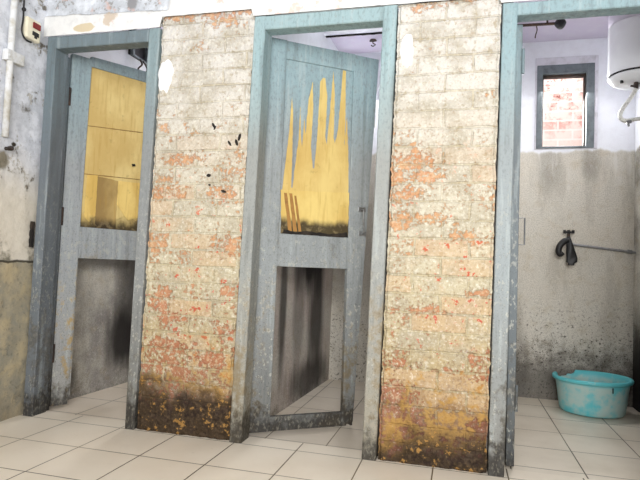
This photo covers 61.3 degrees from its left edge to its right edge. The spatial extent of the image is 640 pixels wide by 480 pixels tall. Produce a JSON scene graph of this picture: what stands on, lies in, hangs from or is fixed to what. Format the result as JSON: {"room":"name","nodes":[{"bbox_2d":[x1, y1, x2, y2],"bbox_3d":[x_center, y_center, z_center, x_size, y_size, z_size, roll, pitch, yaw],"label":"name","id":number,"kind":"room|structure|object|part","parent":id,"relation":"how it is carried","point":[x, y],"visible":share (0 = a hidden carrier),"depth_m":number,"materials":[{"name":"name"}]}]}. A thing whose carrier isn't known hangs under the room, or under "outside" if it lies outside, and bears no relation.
{"room":"public restroom","nodes":[
{"label":"public restroom","id":0,"kind":"room"},
{"bbox_2d":[0,0,59,421],"bbox_3d":[-1.881,-0.467,1.678,0.171,2.600,2.710,1,-3,15],"label":"wall","id":1,"kind":"structure","parent":0,"point":[19,167],"depth_m":2.76,"materials":[{"name":"white paint"}]},
{"bbox_2d":[4,146,13,150],"bbox_3d":[-1.527,-0.451,2.661,0.036,0.033,0.079,3,-3,-19],"label":"pipe stub","id":2,"kind":"object","parent":1,"relation":"attached to","point":[8,148],"visible":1,"depth_m":2.64,"materials":[{"name":"metal"}]},
{"bbox_2d":[1,0,24,137],"bbox_3d":[-1.513,-1.052,2.691,0.038,1.100,0.107,1,-3,15],"label":"conduit pipe","id":3,"kind":"object","parent":1,"relation":"attached to","point":[9,55],"visible":1,"depth_m":2.65,"materials":[{"name":"white plastic"}]},
{"bbox_2d":[21,0,31,42],"bbox_3d":[-1.494,-1.265,2.770,0.024,0.502,0.074,1,-3,15],"label":"power cable","id":4,"kind":"object","parent":1,"relation":"attached to","point":[23,7],"visible":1,"depth_m":2.74,"materials":[{"name":"black plastic"}]},
{"bbox_2d":[23,16,40,43],"bbox_3d":[-1.485,-1.084,2.790,0.038,0.110,0.095,1,-3,15],"label":"switch box","id":5,"kind":"object","parent":1,"relation":"attached to","point":[31,28],"visible":1,"depth_m":2.77,"materials":[{"name":"beige plastic"}]},
{"bbox_2d":[32,31,38,38],"bbox_3d":[-1.471,-1.058,2.797,0.004,0.034,0.044,1,-3,15],"label":"socket","id":6,"kind":"object","parent":5,"relation":"attached to","point":[35,34],"depth_m":2.79,"materials":[{"name":"black plastic"}]},
{"bbox_2d":[33,22,40,30],"bbox_3d":[-1.466,-1.106,2.801,0.009,0.030,0.048,1,-3,15],"label":"rocker switch","id":7,"kind":"object","parent":5,"relation":"attached to","point":[36,25],"depth_m":2.80,"materials":[{"name":"red plastic"}]},
{"bbox_2d":[60,28,149,399],"bbox_3d":[-1.333,-0.352,3.702,0.215,2.620,1.490,1,-3,15],"label":"wall","id":8,"kind":"structure","parent":0,"point":[104,289],"depth_m":3.40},
{"bbox_2d":[128,29,147,71],"bbox_3d":[-1.202,-1.253,3.749,0.050,0.285,0.360,1,-3,15],"label":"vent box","id":9,"kind":"object","parent":8,"relation":"attached to","point":[141,54],"visible":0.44,"depth_m":3.67,"materials":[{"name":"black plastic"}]},
{"bbox_2d":[44,0,527,472],"bbox_3d":[0.827,-0.329,2.307,4.800,2.600,0.121,1,-3,15],"label":"wall","id":10,"kind":"structure","parent":0,"point":[434,405],"depth_m":2.41,"materials":[{"name":"brick"}]},
{"bbox_2d":[23,28,161,429],"bbox_3d":[-1.087,-0.062,3.091,0.676,1.998,0.688,1,-3,15],"label":"door","id":11,"kind":"structure","parent":10,"relation":"in","point":[95,186],"depth_m":2.98,"materials":[{"name":"wood"}]},
{"bbox_3d":[-1.128,-1.043,2.844,0.559,0.067,0.072,1,-3,15],"label":"head rail","id":12,"kind":"part","parent":11,"relation":"part of","materials":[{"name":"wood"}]},
{"bbox_3d":[-1.204,-0.527,3.225,0.016,0.950,0.411,-1,-4,45],"label":"plywood panel","id":13,"kind":"part","parent":11,"relation":"part of","materials":[{"name":"wood"}]},
{"bbox_2d":[229,5,398,460],"bbox_3d":[0.027,-0.045,2.712,0.713,2.013,0.516,1,-3,15],"label":"door","id":14,"kind":"structure","parent":10,"relation":"in","point":[312,109],"depth_m":2.70,"materials":[{"name":"blue paint"}]},
{"bbox_3d":[-0.015,-0.465,2.792,0.386,0.893,0.014,3,-3,-21],"label":"plywood panel","id":15,"kind":"part","parent":14,"relation":"part of","materials":[{"name":"yellow wood"}]},
{"bbox_3d":[0.021,-1.029,2.545,0.568,0.067,0.072,1,-3,15],"label":"head rail","id":16,"kind":"part","parent":14,"relation":"part of","materials":[{"name":"blue paint"}]},
{"bbox_3d":[0.227,-0.098,2.851,0.053,0.152,0.026,3,-3,-21],"label":"pull handle","id":17,"kind":"part","parent":14,"relation":"part of","materials":[{"name":"metal"}]},
{"bbox_2d":[487,0,639,476],"bbox_3d":[1.152,0.006,2.517,0.700,1.979,0.708,1,-3,15],"label":"door frame","id":18,"kind":"structure","parent":10,"relation":"in","point":[503,389],"depth_m":2.27,"materials":[{"name":"blue paint"}]},
{"bbox_3d":[0.906,-0.039,2.430,0.033,0.127,0.007,1,-3,17],"label":"pull handle","id":19,"kind":"part","parent":18,"relation":"part of","materials":[{"name":"metal"}]},
{"bbox_3d":[1.119,-0.972,2.257,0.563,0.056,0.072,1,-3,15],"label":"head rail","id":20,"kind":"part","parent":18,"relation":"part of","materials":[{"name":"blue paint"}]},
{"bbox_2d":[270,32,337,414],"bbox_3d":[-0.340,-0.326,3.443,0.568,2.620,1.490,1,-3,15],"label":"wall partition","id":21,"kind":"structure","parent":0,"point":[302,323],"depth_m":3.36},
{"bbox_2d":[0,379,639,479],"bbox_3d":[0.510,0.947,1.256,4.820,0.080,5.260,1,-3,15],"label":"floor","id":22,"kind":"structure","parent":0,"point":[47,445],"depth_m":2.43,"materials":[{"name":"beige tile"}]},
{"bbox_2d":[552,370,633,418],"bbox_3d":[1.678,0.948,3.338,0.455,0.218,0.442,1,-3,15],"label":"plastic tub","id":23,"kind":"object","parent":22,"relation":"on","point":[595,394],"visible":1,"depth_m":3.19,"materials":[{"name":"teal plastic"}]},
{"bbox_2d":[150,0,608,53],"bbox_3d":[1.016,-1.492,3.215,4.950,0.210,1.590,1,-3,15],"label":"ceiling","id":24,"kind":"structure","parent":0,"point":[357,40],"depth_m":3.66,"materials":[{"name":"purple paint"}]},
{"bbox_2d":[370,39,376,46],"bbox_3d":[0.377,-1.400,3.846,0.044,0.052,0.044,4,-3,-31],"label":"ceiling hook","id":25,"kind":"object","parent":24,"relation":"attached to","point":[371,40],"visible":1,"depth_m":3.84,"materials":[{"name":"metal"}]},
{"bbox_2d":[517,19,565,37],"bbox_3d":[1.340,-1.341,3.405,0.388,0.142,0.068,1,-3,15],"label":"pipe","id":26,"kind":"object","parent":24,"relation":"attached to","point":[559,24],"visible":0.87,"depth_m":3.37,"materials":[{"name":"metal"}]},
{"bbox_3d":[1.314,-1.379,3.415,0.330,0.066,0.018,1,-3,15],"label":"rod","id":27,"kind":"part","parent":26,"relation":"part of","materials":[{"name":"metal"}]},
{"bbox_3d":[1.495,-1.349,3.366,0.069,0.074,0.068,1,-3,15],"label":"knob","id":28,"kind":"part","parent":26,"relation":"part of","materials":[{"name":"black plastic"}]},
{"bbox_2d":[329,38,634,406],"bbox_3d":[1.153,-0.246,3.863,4.950,2.620,0.120,1,-3,15],"label":"wall","id":29,"kind":"structure","parent":0,"point":[578,316],"depth_m":3.65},
{"bbox_2d":[534,55,598,149],"bbox_3d":[1.692,-0.939,3.729,0.399,0.643,0.072,1,-3,15],"label":"window","id":30,"kind":"structure","parent":29,"relation":"in","point":[585,67],"depth_m":3.70,"materials":[{"name":"grey paint"}]},
{"bbox_3d":[1.682,-0.890,3.745,0.283,0.514,0.040,1,-3,15],"label":"sash","id":31,"kind":"part","parent":30,"relation":"part of","materials":[{"name":"metal"}]},
{"bbox_2d":[573,243,635,253],"bbox_3d":[1.862,0.053,3.576,0.421,0.068,0.054,1,-3,15],"label":"pipe","id":32,"kind":"object","parent":29,"relation":"attached to","point":[574,244],"visible":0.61,"depth_m":3.55,"materials":[{"name":"metal"}]},
{"bbox_2d":[563,230,574,237],"bbox_3d":[1.651,-0.008,3.595,0.070,0.113,0.058,1,-3,15],"label":"water tap","id":33,"kind":"object","parent":32,"relation":"attached to","point":[568,232],"visible":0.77,"depth_m":3.57,"materials":[{"name":"metal"}]},
{"bbox_3d":[1.649,-0.053,3.581,0.070,0.025,0.024,1,-3,15],"label":"tap handle","id":34,"kind":"part","parent":33,"relation":"part of","materials":[{"name":"black plastic"}]},
{"bbox_2d":[486,2,513,447],"bbox_3d":[0.778,-0.297,3.151,0.500,2.620,1.490,1,-3,15],"label":"wall partition","id":35,"kind":"structure","parent":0,"point":[504,2],"depth_m":2.38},
{"bbox_2d":[555,236,577,264],"bbox_3d":[1.619,0.071,3.551,0.136,0.189,0.044,1,-3,15],"label":"cloth","id":36,"kind":"object","parent":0,"point":[571,257],"visible":1,"depth_m":3.54,"materials":[{"name":"black fabric"}]},
{"bbox_2d":[633,90,639,412],"bbox_3d":[1.968,-0.267,2.841,0.160,2.620,1.490,1,-3,15],"label":"wall","id":37,"kind":"structure","parent":0,"point":[636,304],"depth_m":3.48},
{"bbox_2d":[607,14,639,126],"bbox_3d":[1.809,-0.981,3.076,0.308,0.712,0.300,1,-3,15],"label":"water heater","id":38,"kind":"object","parent":37,"relation":"attached to","point":[623,73],"visible":0.95,"depth_m":3.01,"materials":[{"name":"white metal"}]},
{"bbox_3d":[1.808,-1.077,3.082,0.296,0.290,0.296,1,-3,15],"label":"tank","id":39,"kind":"part","parent":38,"relation":"part of","materials":[{"name":"white metal"}]},
{"label":"outside","id":40,"kind":"structure","parent":0,"visible":0},
{"bbox_2d":[543,78,582,145],"bbox_3d":[2.120,-0.598,4.861,3.200,3.700,0.150,1,-3,15],"label":"wall","id":41,"kind":"structure","parent":40,"point":[562,98],"depth_m":4.81,"materials":[{"name":"pink brick"}]}
]}

